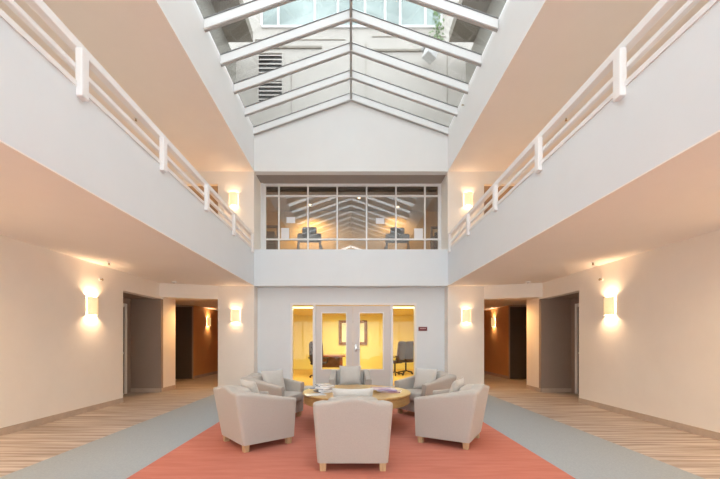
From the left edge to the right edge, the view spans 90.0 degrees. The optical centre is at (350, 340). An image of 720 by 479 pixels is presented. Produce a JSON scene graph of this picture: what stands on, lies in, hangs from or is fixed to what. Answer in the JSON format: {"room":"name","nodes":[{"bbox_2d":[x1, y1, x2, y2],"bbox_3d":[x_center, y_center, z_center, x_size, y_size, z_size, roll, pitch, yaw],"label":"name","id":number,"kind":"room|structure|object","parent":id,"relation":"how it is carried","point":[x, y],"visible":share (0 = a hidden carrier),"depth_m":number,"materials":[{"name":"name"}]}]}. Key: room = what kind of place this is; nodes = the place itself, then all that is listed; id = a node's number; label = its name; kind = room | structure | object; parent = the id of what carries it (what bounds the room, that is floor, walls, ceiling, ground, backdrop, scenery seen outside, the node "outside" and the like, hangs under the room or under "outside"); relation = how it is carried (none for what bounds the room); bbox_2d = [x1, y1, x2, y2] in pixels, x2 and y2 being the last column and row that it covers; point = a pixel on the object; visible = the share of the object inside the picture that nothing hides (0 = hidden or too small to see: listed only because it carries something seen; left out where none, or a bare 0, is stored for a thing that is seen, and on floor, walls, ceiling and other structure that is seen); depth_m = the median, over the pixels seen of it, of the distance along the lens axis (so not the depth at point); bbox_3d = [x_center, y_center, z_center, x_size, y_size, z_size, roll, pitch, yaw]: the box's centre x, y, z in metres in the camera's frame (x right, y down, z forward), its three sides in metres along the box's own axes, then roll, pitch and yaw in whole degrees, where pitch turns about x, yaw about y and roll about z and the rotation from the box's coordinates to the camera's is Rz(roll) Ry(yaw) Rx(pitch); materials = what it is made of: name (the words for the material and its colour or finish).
{"room":"atrium lobby","nodes":[
{"label":"atrium lobby","id":0,"kind":"room"},
{"bbox_2d":[0,235,174,427],"bbox_3d":[-5.210,-0.080,2.900,0.860,2.740,13.800,0,0,0],"label":"wall","id":1,"kind":"structure","parent":0,"point":[56,357],"depth_m":6.13,"materials":[{"name":"paint"}]},
{"bbox_2d":[0,385,175,435],"bbox_3d":[-5.153,1.240,2.900,0.774,0.100,13.800,0,0,0],"label":"baseboard","id":2,"kind":"structure","parent":1,"relation":"attached to","point":[14,428],"depth_m":6.12,"materials":[{"name":"wood"}]},
{"bbox_2d":[87,297,97,314],"bbox_3d":[-4.726,-0.640,6.620,0.108,0.325,0.226,0,0,0],"label":"wall lamp","id":3,"kind":"object","parent":1,"relation":"attached to","point":[92,302],"visible":1,"depth_m":6.55,"materials":[{"name":"beige"}]},
{"bbox_2d":[123,303,126,393],"bbox_3d":[-5.505,0.190,8.250,0.070,2.200,1.160,0,0,0],"label":"door","id":4,"kind":"structure","parent":1,"relation":"in","point":[124,304],"depth_m":8.75,"materials":[{"name":"paint"}]},
{"bbox_2d":[0,17,253,284],"bbox_3d":[-2.610,-1.911,2.735,0.120,0.898,13.470,0,0,0],"label":"wall","id":5,"kind":"structure","parent":0,"point":[42,115],"depth_m":3.56,"materials":[{"name":"white paint"}]},
{"bbox_2d":[0,8,254,250],"bbox_3d":[-2.614,-2.385,2.735,0.152,0.050,13.470,0,0,0],"label":"trim","id":6,"kind":"structure","parent":5,"relation":"on","point":[13,24],"depth_m":3.58,"materials":[{"name":"white paint"}]},
{"bbox_2d":[2,0,253,252],"bbox_3d":[-2.558,-2.545,2.750,0.125,0.530,13.400,0,0,0],"label":"balcony railing","id":7,"kind":"object","parent":5,"relation":"on","point":[84,60],"visible":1,"depth_m":3.77,"materials":[{"name":"white metal"}]},
{"bbox_2d":[0,140,253,285],"bbox_3d":[-3.765,-1.605,5.100,2.430,0.310,18.200,0,0,0],"label":"ceiling","id":8,"kind":"structure","parent":0,"point":[40,206],"depth_m":4.72,"materials":[{"name":"paint"}]},
{"bbox_2d":[159,283,217,299],"bbox_3d":[-4.140,-1.275,9.290,1.280,0.350,0.620,0,0,0],"label":"beam","id":9,"kind":"structure","parent":0,"point":[171,291],"depth_m":9.23,"materials":[{"name":"paint"}]},
{"bbox_2d":[172,171,217,378],"bbox_3d":[-4.440,-1.585,5.600,2.120,5.750,19.200,0,0,0],"label":"wall","id":10,"kind":"structure","parent":0,"point":[205,338],"depth_m":12.92,"materials":[{"name":"paint"}]},
{"bbox_2d":[194,371,217,378],"bbox_3d":[-5.758,1.240,13.643,0.884,0.100,2.914,0,0,0],"label":"baseboard","id":11,"kind":"structure","parent":10,"relation":"attached to","point":[214,372],"depth_m":13.15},
{"bbox_2d":[175,300,217,310],"bbox_3d":[-4.900,-1.260,12.400,2.800,0.100,5.599,0,0,0],"label":"ceiling","id":12,"kind":"structure","parent":0,"point":[210,304],"depth_m":11.62,"materials":[{"name":"paint"}]},
{"bbox_2d":[157,0,253,169],"bbox_3d":[-2.650,-4.951,2.735,0.200,0.958,13.470,0,0,0],"label":"wall","id":13,"kind":"structure","parent":0,"point":[182,15],"depth_m":6.49,"materials":[{"name":"white paint"}]},
{"bbox_2d":[191,0,252,130],"bbox_3d":[-2.663,-5.510,2.735,0.215,0.160,13.470,0,0,0],"label":"trim","id":14,"kind":"structure","parent":13,"relation":"attached to","point":[195,5],"depth_m":6.89,"materials":[{"name":"white paint"}]},
{"bbox_2d":[203,0,498,135],"bbox_3d":[0.000,-5.944,2.740,5.092,1.112,13.440,0,0,0],"label":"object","id":15,"kind":"object","parent":13,"relation":"on","point":[254,7],"visible":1,"depth_m":7.80,"materials":[{"name":"white paint"}]},
{"bbox_2d":[195,0,235,82],"bbox_3d":[-3.550,-6.545,8.150,0.200,3.670,5.300,0,0,0],"label":"wall","id":16,"kind":"structure","parent":0,"point":[206,8],"depth_m":9.38,"materials":[{"name":"paint"}]},
{"bbox_2d":[218,102,483,385],"bbox_3d":[0.000,-2.535,9.885,7.000,7.650,0.830,0,0,0],"label":"wall","id":17,"kind":"structure","parent":0,"point":[350,138],"depth_m":9.47,"materials":[{"name":"white paint"}]},
{"bbox_2d":[229,192,237,205],"bbox_3d":[-3.080,-3.711,9.416,0.226,0.325,0.108,0,0,0],"label":"wall lamp","id":18,"kind":"object","parent":17,"relation":"attached to","point":[233,196],"visible":1,"depth_m":9.38,"materials":[{"name":"beige"}]},
{"bbox_2d":[231,309,239,321],"bbox_3d":[-3.030,-0.660,9.416,0.226,0.325,0.108,0,0,0],"label":"wall lamp","id":19,"kind":"object","parent":17,"relation":"attached to","point":[235,313],"visible":1,"depth_m":9.38,"materials":[{"name":"beige"}]},
{"bbox_2d":[261,183,262,248],"bbox_3d":[0.000,-3.435,10.220,5.100,2.050,0.120,0,0,0],"label":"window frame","id":20,"kind":"structure","parent":17,"relation":"in","point":[261,183],"depth_m":10.16,"materials":[{"name":"white paint"}]},
{"bbox_2d":[263,184,440,248],"bbox_3d":[0.028,-3.435,10.230,5.023,2.050,0.060,0,0,0],"label":"window","id":21,"kind":"structure","parent":20,"relation":"attached to","point":[265,239],"depth_m":10.20,"materials":[{"name":"white metal"}]},
{"bbox_2d":[281,228,288,237],"bbox_3d":[-1.870,-3.060,10.220,0.227,0.295,0.008,0,0,0],"label":"paper notice","id":22,"kind":"object","parent":21,"relation":"attached to","point":[284,231],"visible":1,"depth_m":10.22,"materials":[{"name":"white"}]},
{"bbox_2d":[287,217,294,222],"bbox_3d":[-1.708,-3.434,10.220,0.244,0.170,0.008,0,0,0],"label":"paper notice","id":23,"kind":"object","parent":21,"relation":"attached to","point":[289,219],"visible":1,"depth_m":10.22,"materials":[{"name":"white"}]},
{"bbox_2d":[266,187,436,191],"bbox_3d":[0.020,-4.385,10.400,4.920,0.150,0.120,0,0,0],"label":"roller blind","id":24,"kind":"object","parent":21,"relation":"attached to","point":[269,189],"visible":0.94,"depth_m":10.36,"materials":[{"name":"grey fabric"}]},
{"bbox_2d":[376,218,383,223],"bbox_3d":[0.827,-3.409,10.220,0.238,0.164,0.008,0,0,0],"label":"paper notice","id":25,"kind":"object","parent":21,"relation":"attached to","point":[378,220],"visible":1,"depth_m":10.22,"materials":[{"name":"white"}]},
{"bbox_2d":[414,228,422,237],"bbox_3d":[1.917,-3.051,10.220,0.246,0.289,0.008,0,0,0],"label":"paper notice","id":26,"kind":"object","parent":21,"relation":"attached to","point":[418,232],"visible":1,"depth_m":10.22,"materials":[{"name":"white"}]},
{"bbox_2d":[462,309,470,321],"bbox_3d":[3.030,-0.660,9.416,0.226,0.325,0.108,0,0,0],"label":"wall lamp","id":27,"kind":"object","parent":17,"relation":"attached to","point":[466,313],"visible":1,"depth_m":9.38,"materials":[{"name":"beige"}]},
{"bbox_2d":[464,192,472,205],"bbox_3d":[3.080,-3.711,9.416,0.226,0.325,0.108,0,0,0],"label":"wall lamp","id":28,"kind":"object","parent":17,"relation":"attached to","point":[468,196],"visible":1,"depth_m":9.38,"materials":[{"name":"beige"}]},
{"bbox_2d":[258,288,443,378],"bbox_3d":[0.000,-0.080,9.885,5.100,2.740,0.130,0,0,0],"label":"wall","id":29,"kind":"structure","parent":0,"point":[273,303],"depth_m":9.82,"materials":[{"name":"white paint"}]},
{"bbox_2d":[290,303,416,387],"bbox_3d":[0.068,0.127,9.870,3.435,2.327,0.140,0,0,0],"label":"door frame","id":30,"kind":"structure","parent":29,"relation":"in","point":[291,304],"depth_m":9.80,"materials":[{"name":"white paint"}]},
{"bbox_2d":[316,306,352,386],"bbox_3d":[-0.460,0.158,9.858,1.020,2.240,0.053,0,0,0],"label":"door","id":31,"kind":"structure","parent":30,"relation":"attached to","point":[322,375],"depth_m":9.84,"materials":[{"name":"white paint"}]},
{"bbox_2d":[353,306,389,385],"bbox_3d":[0.565,0.158,9.824,1.022,2.240,0.122,0,0,0],"label":"door","id":32,"kind":"structure","parent":30,"relation":"attached to","point":[381,377],"depth_m":9.84,"materials":[{"name":"white paint"}]},
{"bbox_2d":[228,0,473,126],"bbox_3d":[0.000,-8.460,10.900,13.000,7.500,0.200,0,0,0],"label":"wall","id":33,"kind":"structure","parent":0,"point":[246,68],"depth_m":10.80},
{"bbox_2d":[211,0,252,41],"bbox_3d":[-4.625,-8.520,7.800,3.750,0.280,4.600,0,0,0],"label":"roof overhang","id":34,"kind":"object","parent":33,"relation":"attached to","point":[239,31],"visible":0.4,"depth_m":9.62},
{"bbox_2d":[257,52,283,74],"bbox_3d":[-2.415,-8.273,10.770,0.800,0.725,0.060,0,0,0],"label":"air vent","id":35,"kind":"object","parent":33,"relation":"in","point":[266,61],"visible":0.63,"depth_m":10.79,"materials":[{"name":"grey"}]},
{"bbox_2d":[257,79,283,103],"bbox_3d":[-2.415,-7.463,10.770,0.800,0.695,0.060,0,0,0],"label":"air vent","id":36,"kind":"object","parent":33,"relation":"in","point":[276,87],"visible":0.56,"depth_m":10.78,"materials":[{"name":"grey"}]},
{"bbox_2d":[274,46,420,51],"bbox_3d":[-0.285,-8.745,10.775,4.770,0.150,0.050,0,0,0],"label":"trim","id":37,"kind":"structure","parent":33,"relation":"attached to","point":[280,47],"depth_m":10.75,"materials":[{"name":"metal"}]},
{"bbox_2d":[260,0,442,28],"bbox_3d":[0.015,-10.387,10.770,5.440,2.045,0.060,0,0,0],"label":"window","id":38,"kind":"structure","parent":33,"relation":"in","point":[294,14],"depth_m":10.78,"materials":[{"name":"white glass"}]},
{"bbox_2d":[255,36,447,112],"bbox_3d":[0.007,-7.881,10.790,5.775,2.502,0.020,0,0,0],"label":"trim","id":39,"kind":"structure","parent":33,"relation":"attached to","point":[372,36],"depth_m":10.78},
{"bbox_2d":[421,47,437,64],"bbox_3d":[2.244,-8.486,10.566,0.390,0.667,0.538,0,0,-29],"label":"floodlight","id":40,"kind":"object","parent":33,"relation":"attached to","point":[429,55],"visible":0.73,"depth_m":10.40,"materials":[{"name":"white metal"}]},
{"bbox_2d":[429,11,444,39],"bbox_3d":[2.571,-9.740,10.690,0.509,1.847,0.152,0,0,0],"label":"ivy","id":41,"kind":"object","parent":33,"relation":"attached to","point":[434,14],"visible":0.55,"depth_m":10.67,"materials":[{"name":"green plant"}]},
{"bbox_2d":[449,0,490,41],"bbox_3d":[4.625,-8.520,7.800,3.750,0.280,4.600,0,0,0],"label":"roof overhang","id":42,"kind":"object","parent":33,"relation":"attached to","point":[460,31],"visible":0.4,"depth_m":9.62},
{"bbox_2d":[266,212,437,248],"bbox_3d":[0.000,-3.110,12.500,6.800,2.700,0.200,0,0,0],"label":"wall","id":43,"kind":"structure","parent":0,"point":[350,224],"depth_m":12.40,"materials":[{"name":"paint"}]},
{"bbox_2d":[293,315,413,366],"bbox_3d":[0.000,-0.080,16.400,6.760,2.740,0.200,0,0,0],"label":"wall","id":44,"kind":"structure","parent":0,"point":[371,354],"depth_m":16.30,"materials":[{"name":"yellow paint"}]},
{"bbox_2d":[339,320,366,344],"bbox_3d":[0.090,-0.380,16.260,1.280,1.100,0.060,0,0,0],"label":"picture frame","id":45,"kind":"object","parent":44,"relation":"attached to","point":[342,323],"visible":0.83,"depth_m":16.23,"materials":[{"name":"brown wood"}]},
{"bbox_2d":[342,323,363,341],"bbox_3d":[0.090,-0.380,16.277,1.020,0.860,0.015,0,0,0],"label":"print","id":46,"kind":"object","parent":45,"relation":"attached to","point":[343,324],"depth_m":16.27,"materials":[{"name":"beige paper"}]},
{"bbox_2d":[293,367,413,368],"bbox_3d":[0.000,1.237,16.293,6.560,0.094,0.015,0,0,0],"label":"baseboard","id":47,"kind":"structure","parent":44,"relation":"attached to","point":[293,367],"depth_m":16.29,"materials":[{"name":"yellow paint"}]},
{"bbox_2d":[293,305,413,314],"bbox_3d":[0.000,-1.185,13.125,6.560,0.050,6.350,0,0,0],"label":"ceiling","id":48,"kind":"structure","parent":0,"point":[295,311],"depth_m":14.16,"materials":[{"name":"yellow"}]},
{"bbox_2d":[293,306,312,308],"bbox_3d":[-1.450,-1.145,12.200,1.240,0.030,0.640,0,0,0],"label":"recessed light","id":49,"kind":"object","parent":48,"relation":"in","point":[294,307],"visible":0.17,"depth_m":12.23,"materials":[{"name":"white plastic"}]},
{"bbox_2d":[393,306,413,308],"bbox_3d":[1.550,-1.145,12.200,1.240,0.030,0.640,0,0,0],"label":"recessed light","id":50,"kind":"object","parent":48,"relation":"in","point":[394,307],"visible":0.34,"depth_m":12.23,"materials":[{"name":"white plastic"}]},
{"bbox_2d":[0,0,709,213],"bbox_3d":[0.000,-4.585,5.100,10.000,0.250,18.200,0,0,0],"label":"ceiling","id":51,"kind":"structure","parent":0,"point":[567,41],"depth_m":6.24,"materials":[{"name":"paint"}]},
{"bbox_2d":[0,373,719,478],"bbox_3d":[0.000,1.350,6.200,13.200,0.120,20.800,0,0,0],"label":"floor","id":52,"kind":"structure","parent":0,"point":[698,455],"depth_m":5.37,"materials":[{"name":"wood planks"},{"name":"gray carpet"},{"name":"coral red carpet"}]},
{"bbox_2d":[0,388,704,478],"bbox_3d":[0.000,1.288,2.925,6.620,0.004,13.750,0,0,0],"label":"carpet","id":53,"kind":"object","parent":52,"relation":"on","point":[121,454],"visible":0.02,"depth_m":4.31,"materials":[{"name":"carpet"}]},
{"bbox_2d":[126,400,575,478],"bbox_3d":[0.000,1.283,2.775,4.180,0.006,12.350,0,0,0],"label":"rug","id":54,"kind":"object","parent":53,"relation":"on","point":[492,455],"visible":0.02,"depth_m":3.86,"materials":[{"name":"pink carpet"}]},
{"bbox_2d":[213,385,295,452],"bbox_3d":[-1.208,0.906,4.546,0.832,0.747,0.802,0,0,-40],"label":"armchair","id":55,"kind":"object","parent":54,"relation":"on","point":[247,418],"visible":0.98,"depth_m":4.25,"materials":[{"name":"fabric"}]},
{"bbox_2d":[233,385,250,391],"bbox_3d":[-1.360,0.730,4.422,0.193,0.348,0.530,0,0,-40],"label":"cushion","id":56,"kind":"object","parent":55,"relation":"on","point":[238,388],"depth_m":4.27,"materials":[{"name":"fabric"}]},
{"bbox_2d":[240,379,258,392],"bbox_3d":[-1.252,0.665,4.512,0.167,0.365,0.432,0,0,-39],"label":"throw pillow","id":57,"kind":"object","parent":55,"relation":"on","point":[251,385],"visible":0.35,"depth_m":4.37,"materials":[{"name":"fabric"}]},
{"bbox_2d":[241,373,303,415],"bbox_3d":[-1.268,0.906,5.954,0.832,0.747,0.802,0,0,18],"label":"armchair","id":58,"kind":"object","parent":54,"relation":"on","point":[294,388],"visible":0.34,"depth_m":5.87,"materials":[{"name":"fabric"}]},
{"bbox_2d":[252,375,262,380],"bbox_3d":[-1.454,0.730,6.016,0.193,0.348,0.530,0,0,18],"label":"cushion","id":59,"kind":"object","parent":58,"relation":"on","point":[259,377],"depth_m":5.83,"materials":[{"name":"fabric"}]},
{"bbox_2d":[261,369,285,390],"bbox_3d":[-1.278,0.665,5.959,0.167,0.365,0.432,0,0,45],"label":"throw pillow","id":60,"kind":"object","parent":58,"relation":"on","point":[275,377],"visible":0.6,"depth_m":5.92,"materials":[{"name":"fabric"}]},
{"bbox_2d":[284,391,301,401],"bbox_3d":[-1.164,0.928,5.922,0.610,0.164,0.540,0,0,18],"label":"seat cushion","id":61,"kind":"object","parent":58,"relation":"on","point":[296,394],"depth_m":5.88,"materials":[{"name":"fabric"}]},
{"bbox_2d":[329,369,371,384],"bbox_3d":[-0.017,0.906,6.968,0.802,0.747,0.832,0,0,0],"label":"armchair","id":62,"kind":"object","parent":54,"relation":"on","point":[334,379],"visible":0.25,"depth_m":7.00,"materials":[{"name":"fabric"}]},
{"bbox_2d":[339,366,360,384],"bbox_3d":[-0.015,0.665,7.025,0.430,0.365,0.166,0,0,0],"label":"throw pillow","id":63,"kind":"object","parent":62,"relation":"on","point":[348,374],"visible":1,"depth_m":6.97,"materials":[{"name":"fabric"}]},
{"bbox_2d":[337,369,363,384],"bbox_3d":[-0.015,0.730,7.165,0.530,0.348,0.193,0,0,0],"label":"cushion","id":64,"kind":"object","parent":62,"relation":"on","point":[338,371],"depth_m":7.11,"materials":[{"name":"fabric"}]},
{"bbox_2d":[313,396,392,470],"bbox_3d":[0.020,0.906,3.821,0.802,0.747,0.832,0,0,0],"label":"armchair","id":65,"kind":"object","parent":54,"relation":"on","point":[348,429],"visible":1,"depth_m":3.46,"materials":[{"name":"fabric"}]},
{"bbox_2d":[332,388,372,396],"bbox_3d":[0.018,0.665,3.765,0.430,0.365,0.166,0,0,0],"label":"throw pillow","id":66,"kind":"object","parent":65,"relation":"on","point":[336,391],"visible":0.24,"depth_m":3.69,"materials":[{"name":"fabric"}]},
{"bbox_2d":[328,396,376,399],"bbox_3d":[0.018,0.730,3.625,0.530,0.348,0.193,0,0,0],"label":"cushion","id":67,"kind":"object","parent":65,"relation":"on","point":[335,397],"depth_m":3.59,"materials":[{"name":"fabric"}]},
{"bbox_2d":[302,385,410,408],"bbox_3d":[0.085,1.022,5.500,1.640,0.515,1.640,0,0,0],"label":"coffee table","id":68,"kind":"object","parent":54,"relation":"on","point":[401,399],"visible":0.38,"depth_m":5.12,"materials":[{"name":"brown wood"}]},
{"bbox_2d":[304,393,325,395],"bbox_3d":[-0.515,0.761,5.130,0.282,0.007,0.212,0,0,-21],"label":"magazine","id":69,"kind":"object","parent":68,"relation":"on","point":[307,394],"visible":1,"depth_m":5.10,"materials":[{"name":"white paper"}]},
{"bbox_2d":[380,389,401,392],"bbox_3d":[0.605,0.755,5.440,0.302,0.020,0.232,0,0,13],"label":"magazine","id":70,"kind":"object","parent":68,"relation":"on","point":[398,390],"visible":0.74,"depth_m":5.33,"materials":[{"name":"white paper"}]},
{"bbox_2d":[376,388,396,390],"bbox_3d":[0.525,0.735,5.460,0.302,0.020,0.232,0,0,-7],"label":"magazine","id":71,"kind":"object","parent":70,"relation":"on","point":[392,389],"visible":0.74,"depth_m":5.36,"materials":[{"name":"white paper"}]},
{"bbox_2d":[370,387,390,389],"bbox_3d":[0.445,0.715,5.430,0.302,0.020,0.232,0,0,4],"label":"magazine","id":72,"kind":"object","parent":71,"relation":"on","point":[374,388],"visible":0.77,"depth_m":5.34,"materials":[{"name":"white paper"}]},
{"bbox_3d":[-0.415,0.757,5.440,0.213,0.016,0.282,0,0,-29],"label":"magazine","id":73,"kind":"object","parent":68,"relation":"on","visible":0},
{"bbox_2d":[318,389,332,391],"bbox_3d":[-0.395,0.736,5.460,0.212,0.026,0.282,0,0,-9],"label":"magazine","id":74,"kind":"object","parent":73,"relation":"on","point":[328,390],"visible":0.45,"depth_m":5.32,"materials":[{"name":"white paper"}]},
{"bbox_3d":[-0.455,0.715,5.450,0.282,0.016,0.213,0,0,38],"label":"magazine","id":75,"kind":"object","parent":74,"relation":"on","visible":0},
{"bbox_2d":[315,385,334,388],"bbox_3d":[-0.385,0.694,5.440,0.212,0.026,0.282,0,0,17],"label":"magazine","id":76,"kind":"object","parent":75,"relation":"on","point":[317,387],"visible":0.64,"depth_m":5.31,"materials":[{"name":"white paper"}]},
{"bbox_2d":[315,383,333,386],"bbox_3d":[-0.405,0.673,5.470,0.212,0.016,0.282,0,0,-20],"label":"magazine","id":77,"kind":"object","parent":76,"relation":"on","point":[327,384],"visible":1,"depth_m":5.38,"materials":[{"name":"white paper"}]},
{"bbox_2d":[394,371,456,413],"bbox_3d":[1.284,0.906,6.292,0.832,0.747,0.802,0,0,-32],"label":"armchair","id":78,"kind":"object","parent":54,"relation":"on","point":[444,380],"visible":0.38,"depth_m":6.08,"materials":[{"name":"fabric"}]},
{"bbox_2d":[406,389,421,400],"bbox_3d":[1.194,0.928,6.232,0.610,0.164,0.540,0,0,-32],"label":"seat cushion","id":79,"kind":"object","parent":78,"relation":"on","point":[414,392],"depth_m":5.96,"materials":[{"name":"fabric"}]},
{"bbox_2d":[413,368,437,388],"bbox_3d":[1.295,0.665,6.296,0.437,0.365,0.175,0,0,33],"label":"throw pillow","id":80,"kind":"object","parent":78,"relation":"on","point":[422,376],"visible":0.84,"depth_m":6.26,"materials":[{"name":"fabric"}]},
{"bbox_2d":[436,373,444,378],"bbox_3d":[1.452,0.730,6.394,0.193,0.348,0.530,0,0,-32],"label":"cushion","id":81,"kind":"object","parent":78,"relation":"on","point":[439,375],"depth_m":6.22,"materials":[{"name":"fabric"}]},
{"bbox_2d":[414,384,488,449],"bbox_3d":[1.297,0.906,4.652,0.832,0.747,0.802,0,0,31],"label":"armchair","id":82,"kind":"object","parent":54,"relation":"on","point":[457,416],"visible":1,"depth_m":4.33,"materials":[{"name":"fabric"}]},
{"bbox_2d":[449,378,463,392],"bbox_3d":[1.344,0.665,4.621,0.166,0.365,0.431,0,0,31],"label":"throw pillow","id":83,"kind":"object","parent":82,"relation":"on","point":[456,385],"visible":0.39,"depth_m":4.46,"materials":[{"name":"fabric"}]},
{"bbox_2d":[459,384,472,390],"bbox_3d":[1.464,0.730,4.549,0.193,0.348,0.530,0,0,31],"label":"cushion","id":84,"kind":"object","parent":82,"relation":"on","point":[468,386],"depth_m":4.38,"materials":[{"name":"fabric"}]},
{"bbox_2d":[293,369,413,385],"bbox_3d":[0.000,1.287,13.125,6.560,0.006,6.350,0,0,0],"label":"carpet","id":85,"kind":"object","parent":52,"relation":"on","point":[302,375],"visible":0.02,"depth_m":13.40,"materials":[{"name":"carpet"}]},
{"bbox_2d":[308,341,328,377],"bbox_3d":[-1.153,0.645,12.684,0.690,1.277,0.675,0,0,11],"label":"office chair","id":86,"kind":"object","parent":85,"relation":"on","point":[310,357],"visible":0.47,"depth_m":12.43,"materials":[{"name":"fabric"}]},
{"bbox_2d":[322,354,345,366],"bbox_3d":[-0.880,0.914,14.100,1.320,0.740,1.100,0,0,0],"label":"desk","id":87,"kind":"object","parent":85,"relation":"on","point":[334,360],"visible":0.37,"depth_m":14.07,"materials":[{"name":"brown wood"}]},
{"bbox_2d":[393,341,405,375],"bbox_3d":[1.653,0.645,13.440,0.675,1.277,0.690,0,0,38],"label":"office chair","id":88,"kind":"object","parent":85,"relation":"on","point":[400,356],"visible":0.75,"depth_m":13.22,"materials":[{"name":"black fabric"}]},
{"bbox_2d":[397,341,413,373],"bbox_3d":[2.148,0.645,14.036,0.690,1.277,0.675,0,0,-29],"label":"office chair","id":89,"kind":"object","parent":85,"relation":"on","point":[409,350],"visible":0.65,"depth_m":13.77,"materials":[{"name":"fabric"}]},
{"bbox_2d":[466,0,506,82],"bbox_3d":[3.550,-6.545,8.150,0.200,3.670,5.300,0,0,0],"label":"wall","id":90,"kind":"structure","parent":0,"point":[495,8],"depth_m":9.38,"materials":[{"name":"paint"}]},
{"bbox_2d":[448,0,544,169],"bbox_3d":[2.650,-4.951,2.735,0.200,0.958,13.470,0,0,0],"label":"wall","id":91,"kind":"structure","parent":0,"point":[519,15],"depth_m":6.40,"materials":[{"name":"white paint"}]},
{"bbox_2d":[449,0,510,130],"bbox_3d":[2.663,-5.510,2.735,0.215,0.160,13.470,0,0,0],"label":"trim","id":92,"kind":"structure","parent":91,"relation":"attached to","point":[506,5],"depth_m":6.89,"materials":[{"name":"white paint"}]},
{"bbox_2d":[484,300,526,310],"bbox_3d":[4.900,-1.260,12.400,2.800,0.100,5.599,0,0,0],"label":"ceiling","id":93,"kind":"structure","parent":0,"point":[488,304],"depth_m":11.62,"materials":[{"name":"paint"}]},
{"bbox_2d":[484,171,529,378],"bbox_3d":[4.440,-1.585,5.600,2.120,5.750,19.200,0,0,0],"label":"wall","id":94,"kind":"structure","parent":0,"point":[496,338],"depth_m":12.92,"materials":[{"name":"paint"}]},
{"bbox_2d":[484,371,507,378],"bbox_3d":[5.758,1.240,13.643,0.884,0.100,2.914,0,0,0],"label":"baseboard","id":95,"kind":"structure","parent":94,"relation":"attached to","point":[485,372],"depth_m":13.15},
{"bbox_2d":[484,283,542,299],"bbox_3d":[4.140,-1.275,9.290,1.280,0.350,0.620,0,0,0],"label":"beam","id":96,"kind":"structure","parent":0,"point":[530,291],"depth_m":9.23,"materials":[{"name":"paint"}]},
{"bbox_2d":[448,0,719,284],"bbox_3d":[2.610,-1.911,2.735,0.120,0.898,13.470,0,0,0],"label":"wall","id":97,"kind":"structure","parent":0,"point":[673,104],"depth_m":3.38,"materials":[{"name":"white paint"}]},
{"bbox_2d":[448,0,699,252],"bbox_3d":[2.558,-2.545,2.750,0.125,0.530,13.400,0,0,0],"label":"balcony railing","id":98,"kind":"object","parent":97,"relation":"on","point":[617,60],"visible":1,"depth_m":3.81,"materials":[{"name":"white metal"}]},
{"bbox_2d":[447,0,718,250],"bbox_3d":[2.614,-2.385,2.735,0.152,0.050,13.470,0,0,0],"label":"trim","id":99,"kind":"structure","parent":97,"relation":"on","point":[708,5],"depth_m":3.30,"materials":[{"name":"white paint"}]},
{"bbox_2d":[448,130,719,285],"bbox_3d":[3.765,-1.605,5.100,2.430,0.310,18.200,0,0,0],"label":"ceiling","id":100,"kind":"structure","parent":0,"point":[677,199],"depth_m":4.48,"materials":[{"name":"paint"}]},
{"bbox_2d":[527,229,719,432],"bbox_3d":[5.210,-0.080,2.900,0.860,2.740,13.800,0,0,0],"label":"wall","id":101,"kind":"structure","parent":0,"point":[658,355],"depth_m":5.88,"materials":[{"name":"paint"}]},
{"bbox_2d":[575,303,578,393],"bbox_3d":[5.505,0.190,8.250,0.070,2.200,1.160,0,0,0],"label":"door","id":102,"kind":"structure","parent":101,"relation":"in","point":[577,304],"depth_m":8.75,"materials":[{"name":"paint"}]},
{"bbox_2d":[604,297,614,314],"bbox_3d":[4.726,-0.640,6.620,0.108,0.325,0.226,0,0,0],"label":"wall lamp","id":103,"kind":"object","parent":101,"relation":"attached to","point":[609,302],"visible":1,"depth_m":6.55,"materials":[{"name":"beige"}]},
{"bbox_2d":[526,385,719,440],"bbox_3d":[5.153,1.240,2.900,0.774,0.100,13.800,0,0,0],"label":"baseboard","id":104,"kind":"structure","parent":101,"relation":"attached to","point":[687,428],"depth_m":5.87,"materials":[{"name":"wood"}]},
{"bbox_3d":[-5.640,0.040,11.000,1.320,2.500,2.600,0,0,0],"label":"wall","id":105,"kind":"structure","parent":0,"visible":0},
{"bbox_2d":[175,306,192,378],"bbox_3d":[-5.770,0.050,12.175,0.860,2.480,0.050,0,0,0],"label":"door","id":106,"kind":"structure","parent":105,"relation":"in","point":[183,314],"depth_m":12.17,"materials":[{"name":"paint"}]},
{"bbox_3d":[5.640,0.040,11.000,1.320,2.500,2.600,0,0,0],"label":"wall","id":107,"kind":"structure","parent":0,"visible":0},
{"bbox_2d":[509,306,526,378],"bbox_3d":[5.770,0.050,12.175,0.860,2.480,0.050,0,0,0],"label":"door","id":108,"kind":"structure","parent":107,"relation":"in","point":[517,314],"depth_m":12.17,"materials":[{"name":"paint"}]},
{"bbox_3d":[0.000,-1.765,11.350,6.800,0.010,2.100,0,0,0],"label":"floor","id":109,"kind":"structure","parent":0,"visible":0},
{"bbox_2d":[266,225,277,248],"bbox_3d":[-2.500,-2.680,11.200,0.600,1.820,0.700,0,0,0],"label":"machine","id":110,"kind":"object","parent":109,"relation":"on","point":[269,234],"visible":0.24,"depth_m":11.13,"materials":[{"name":"grey plastic"}]},
{"bbox_2d":[297,227,322,248],"bbox_3d":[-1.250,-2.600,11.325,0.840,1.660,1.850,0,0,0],"label":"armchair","id":111,"kind":"object","parent":109,"relation":"on","point":[313,233],"visible":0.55,"depth_m":10.77,"materials":[{"name":"fabric"}]},
{"bbox_2d":[384,227,409,248],"bbox_3d":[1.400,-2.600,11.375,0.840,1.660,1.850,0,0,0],"label":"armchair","id":112,"kind":"object","parent":109,"relation":"on","point":[400,230],"visible":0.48,"depth_m":10.81,"materials":[{"name":"grey plastic"}]},
{"bbox_2d":[430,226,437,248],"bbox_3d":[2.750,-2.680,11.300,0.600,1.820,0.700,0,0,0],"label":"machine","id":113,"kind":"object","parent":109,"relation":"on","point":[433,244],"visible":0.24,"depth_m":11.26,"materials":[{"name":"grey plastic"}]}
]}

